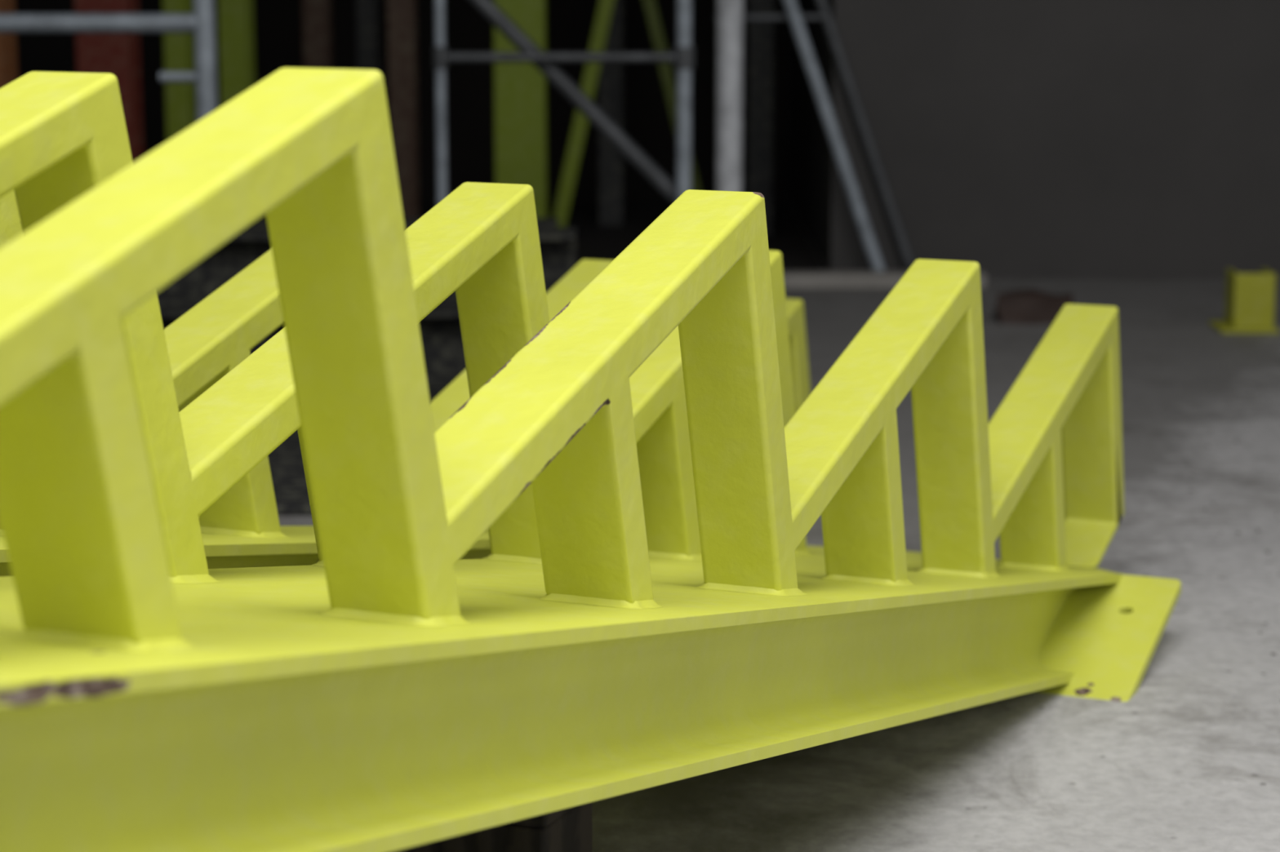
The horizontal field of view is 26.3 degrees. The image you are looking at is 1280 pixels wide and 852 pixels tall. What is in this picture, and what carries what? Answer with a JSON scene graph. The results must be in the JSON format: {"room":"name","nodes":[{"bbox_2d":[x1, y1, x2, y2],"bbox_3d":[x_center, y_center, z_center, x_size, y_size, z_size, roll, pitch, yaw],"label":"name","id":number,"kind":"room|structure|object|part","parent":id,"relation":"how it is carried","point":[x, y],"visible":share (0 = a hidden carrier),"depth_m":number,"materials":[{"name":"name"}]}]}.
{"room":"workshop","nodes":[
{"label":"workshop","id":0,"kind":"room"},
{"bbox_2d":[14,0,787,199],"bbox_3d":[-3.285,-2.098,6.019,7.230,3.200,0.200,0,10,0],"label":"wall","id":1,"kind":"structure","parent":0,"point":[277,24],"depth_m":6.16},
{"bbox_2d":[260,200,825,271],"bbox_3d":[-3.283,-0.381,5.518,7.235,0.006,1.410,0,10,0],"label":"floor","id":2,"kind":"structure","parent":0,"point":[593,241],"depth_m":5.61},
{"bbox_2d":[0,0,17,88],"bbox_3d":[-1.190,-1.542,4.902,0.060,2.500,0.100,0,10,0],"label":"steel column","id":3,"kind":"structure","parent":2,"relation":"on","point":[8,52],"depth_m":5.09,"materials":[{"name":"metal"}]},
{"bbox_2d":[74,0,143,162],"bbox_3d":[-0.980,-1.542,4.902,0.100,2.500,0.100,0,10,0],"label":"steel column","id":4,"kind":"structure","parent":2,"relation":"on","point":[117,54],"depth_m":5.01,"materials":[{"name":"metal"}]},
{"bbox_2d":[162,0,196,141],"bbox_3d":[-0.865,-1.609,4.991,0.045,2.600,0.090,0,10,0],"label":"steel column","id":5,"kind":"structure","parent":2,"relation":"on","point":[179,47],"depth_m":5.13,"materials":[{"name":"metal"}]},
{"bbox_2d":[217,0,255,106],"bbox_3d":[-0.765,-1.618,5.040,0.055,2.600,0.090,0,10,0],"label":"steel column","id":6,"kind":"structure","parent":2,"relation":"on","point":[235,17],"depth_m":5.16,"materials":[{"name":"metal"}]},
{"bbox_2d":[302,0,333,68],"bbox_3d":[-0.640,-1.614,5.295,0.050,2.500,0.080,0,10,0],"label":"steel column","id":7,"kind":"structure","parent":2,"relation":"on","point":[317,43],"depth_m":5.41,"materials":[{"name":"metal"}]},
{"bbox_2d":[355,0,380,71],"bbox_3d":[-0.550,-1.632,5.393,0.040,2.500,0.080,0,10,0],"label":"steel column","id":8,"kind":"structure","parent":2,"relation":"on","point":[367,11],"depth_m":5.51,"materials":[{"name":"metal"}]},
{"bbox_2d":[386,0,419,217],"bbox_3d":[-0.455,-1.578,5.098,0.050,2.500,0.080,0,10,0],"label":"steel column","id":9,"kind":"structure","parent":2,"relation":"on","point":[402,21],"depth_m":5.24,"materials":[{"name":"metal"}]},
{"bbox_2d":[493,0,546,217],"bbox_3d":[-0.225,-1.609,4.991,0.094,2.600,0.100,0,10,0],"label":"steel column","id":10,"kind":"structure","parent":2,"relation":"on","point":[520,87],"depth_m":5.13,"materials":[{"name":"metal"}]},
{"bbox_2d":[552,0,614,226],"bbox_3d":[0.043,-1.286,5.162,0.442,1.890,0.020,0,10,0],"label":"brace","id":11,"kind":"object","parent":2,"relation":"on","point":[605,7],"visible":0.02,"depth_m":5.28,"materials":[{"name":"paint"}]},
{"bbox_2d":[598,0,623,226],"bbox_3d":[-0.060,-1.650,5.492,0.050,2.500,0.080,0,10,0],"label":"steel column","id":12,"kind":"structure","parent":2,"relation":"on","point":[611,73],"depth_m":5.64,"materials":[{"name":"metal"}]},
{"bbox_2d":[642,0,701,190],"bbox_3d":[-0.100,-1.304,5.261,0.482,1.890,0.020,0,10,0],"label":"brace","id":13,"kind":"object","parent":2,"relation":"on","point":[651,7],"visible":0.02,"depth_m":5.36,"materials":[{"name":"paint"}]},
{"bbox_2d":[746,0,774,236],"bbox_3d":[0.240,-1.614,5.295,0.050,2.500,0.080,0,10,0],"label":"steel column","id":14,"kind":"structure","parent":2,"relation":"on","point":[761,34],"depth_m":5.44,"materials":[{"name":"metal"}]},
{"bbox_2d":[278,195,1279,851],"bbox_3d":[0.000,0.347,1.589,14.000,0.001,12.000,0,10,0],"label":"floor","id":15,"kind":"structure","parent":0,"point":[1190,762],"depth_m":2.22,"materials":[{"name":"concrete"}]},
{"bbox_2d":[0,0,217,121],"bbox_3d":[-1.005,-1.126,4.063,0.723,2.000,0.033,0,10,0],"label":"frame","id":16,"kind":"object","parent":15,"relation":"on","point":[202,22],"visible":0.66,"depth_m":4.15,"materials":[{"name":"grey metal"}]},
{"bbox_2d":[267,381,452,515],"bbox_3d":[-1.160,0.017,3.349,2.080,0.010,0.820,0,10,0],"label":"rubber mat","id":17,"kind":"object","parent":15,"relation":"on","point":[286,463],"visible":0.02,"depth_m":3.12,"materials":[{"name":"black rubber"}]},
{"bbox_2d":[156,217,577,381],"bbox_3d":[-1.150,-0.187,3.931,2.300,0.200,0.340,0,10,0],"label":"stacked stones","id":18,"kind":"object","parent":15,"relation":"on","point":[440,331],"visible":0.17,"depth_m":3.85},
{"bbox_2d":[0,189,810,577],"bbox_3d":[-0.521,0.040,1.370,0.129,0.916,3.872,4,11,22],"label":"stair stringer","id":19,"kind":"object","parent":15,"relation":"on","point":[242,529],"visible":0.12,"depth_m":1.93,"materials":[{"name":"yellow metal"}]},
{"bbox_2d":[394,802,592,851],"bbox_3d":[-0.241,0.237,1.868,0.426,0.116,0.083,4,11,22],"label":"bearer","id":20,"kind":"object","parent":15,"relation":"on","point":[569,829],"visible":0.12,"depth_m":1.77,"materials":[{"name":"black"}]},
{"bbox_2d":[432,0,694,204],"bbox_3d":[-0.440,-1.181,4.358,1.338,2.000,0.090,0,10,0],"label":"frame","id":21,"kind":"object","parent":15,"relation":"on","point":[682,56],"visible":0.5,"depth_m":4.47,"materials":[{"name":"grey metal"}]},
{"bbox_2d":[0,67,1181,851],"bbox_3d":[-0.301,0.034,0.961,0.350,0.864,3.581,4,11,22],"label":"stair stringer","id":22,"kind":"object","parent":15,"relation":"on","point":[650,606],"visible":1,"depth_m":1.37,"materials":[{"name":"yellow metal"}]},
{"bbox_3d":[0.278,0.174,2.403,0.350,0.066,0.213,4,11,22],"label":"foot plate","id":23,"kind":"part","parent":22,"relation":"part of","materials":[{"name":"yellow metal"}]},
{"bbox_2d":[715,0,743,191],"bbox_3d":[0.152,-1.361,4.508,0.110,2.300,0.110,0,10,0],"label":"metal pole","id":24,"kind":"object","parent":15,"relation":"on","point":[730,13],"visible":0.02,"depth_m":4.64,"materials":[{"name":"grey metal"}]},
{"bbox_2d":[714,0,914,271],"bbox_3d":[0.234,-0.900,4.732,0.530,1.312,0.070,0,10,0],"label":"trestle","id":25,"kind":"object","parent":15,"relation":"on","point":[793,15],"visible":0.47,"depth_m":4.79,"materials":[{"name":"grey metal"}]},
{"bbox_3d":[0.203,-0.896,4.716,0.467,1.298,0.023,0,10,0],"label":"leg","id":26,"kind":"part","parent":25,"relation":"part of","materials":[{"name":"grey metal"}]},
{"bbox_3d":[0.258,-0.903,4.752,0.474,1.297,0.020,0,10,0],"label":"leg","id":27,"kind":"part","parent":25,"relation":"part of","materials":[{"name":"grey metal"}]},
{"bbox_2d":[783,271,986,288],"bbox_3d":[0.417,-0.254,4.773,0.365,0.025,0.060,0,10,0],"label":"board","id":28,"kind":"object","parent":15,"relation":"on","point":[793,279],"visible":0.5,"depth_m":4.74,"materials":[{"name":"grey wood"}]},
{"bbox_2d":[991,287,1075,324],"bbox_3d":[0.630,-0.192,4.369,0.132,0.050,0.071,0,10,0],"label":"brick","id":29,"kind":"object","parent":15,"relation":"on","point":[1042,306],"visible":0.82,"depth_m":4.34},
{"bbox_2d":[1128,334,1279,655],"bbox_3d":[1.205,0.084,3.008,1.314,0.003,2.549,1,10,4],"label":"concrete grit","id":30,"kind":"object","parent":15,"relation":"on","point":[1240,366],"visible":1,"depth_m":3.33,"materials":[{"name":"grey concrete"}]},
{"bbox_2d":[1208,267,1279,333],"bbox_3d":[0.945,-0.197,4.285,0.090,0.091,0.100,0,10,0],"label":"post","id":31,"kind":"object","parent":15,"relation":"on","point":[1250,298],"visible":1,"depth_m":4.26,"materials":[{"name":"metal"}]},
{"bbox_3d":[0.945,-0.155,4.293,0.090,0.006,0.100,0,10,0],"label":"plate","id":32,"kind":"part","parent":31,"relation":"part of","materials":[{"name":"yellow paint"}]},
{"bbox_2d":[786,0,826,263],"bbox_3d":[0.440,-2.068,5.857,0.200,3.200,2.130,0,10,0],"label":"wall","id":33,"kind":"structure","parent":0,"point":[805,127],"depth_m":5.61,"materials":[{"name":"black"}]},
{"bbox_2d":[822,0,1279,279],"bbox_3d":[3.620,-1.854,4.702,6.560,3.200,0.200,0,10,0],"label":"wall","id":34,"kind":"structure","parent":0,"point":[1015,139],"depth_m":4.85,"materials":[{"name":"grey concrete"}]}
]}

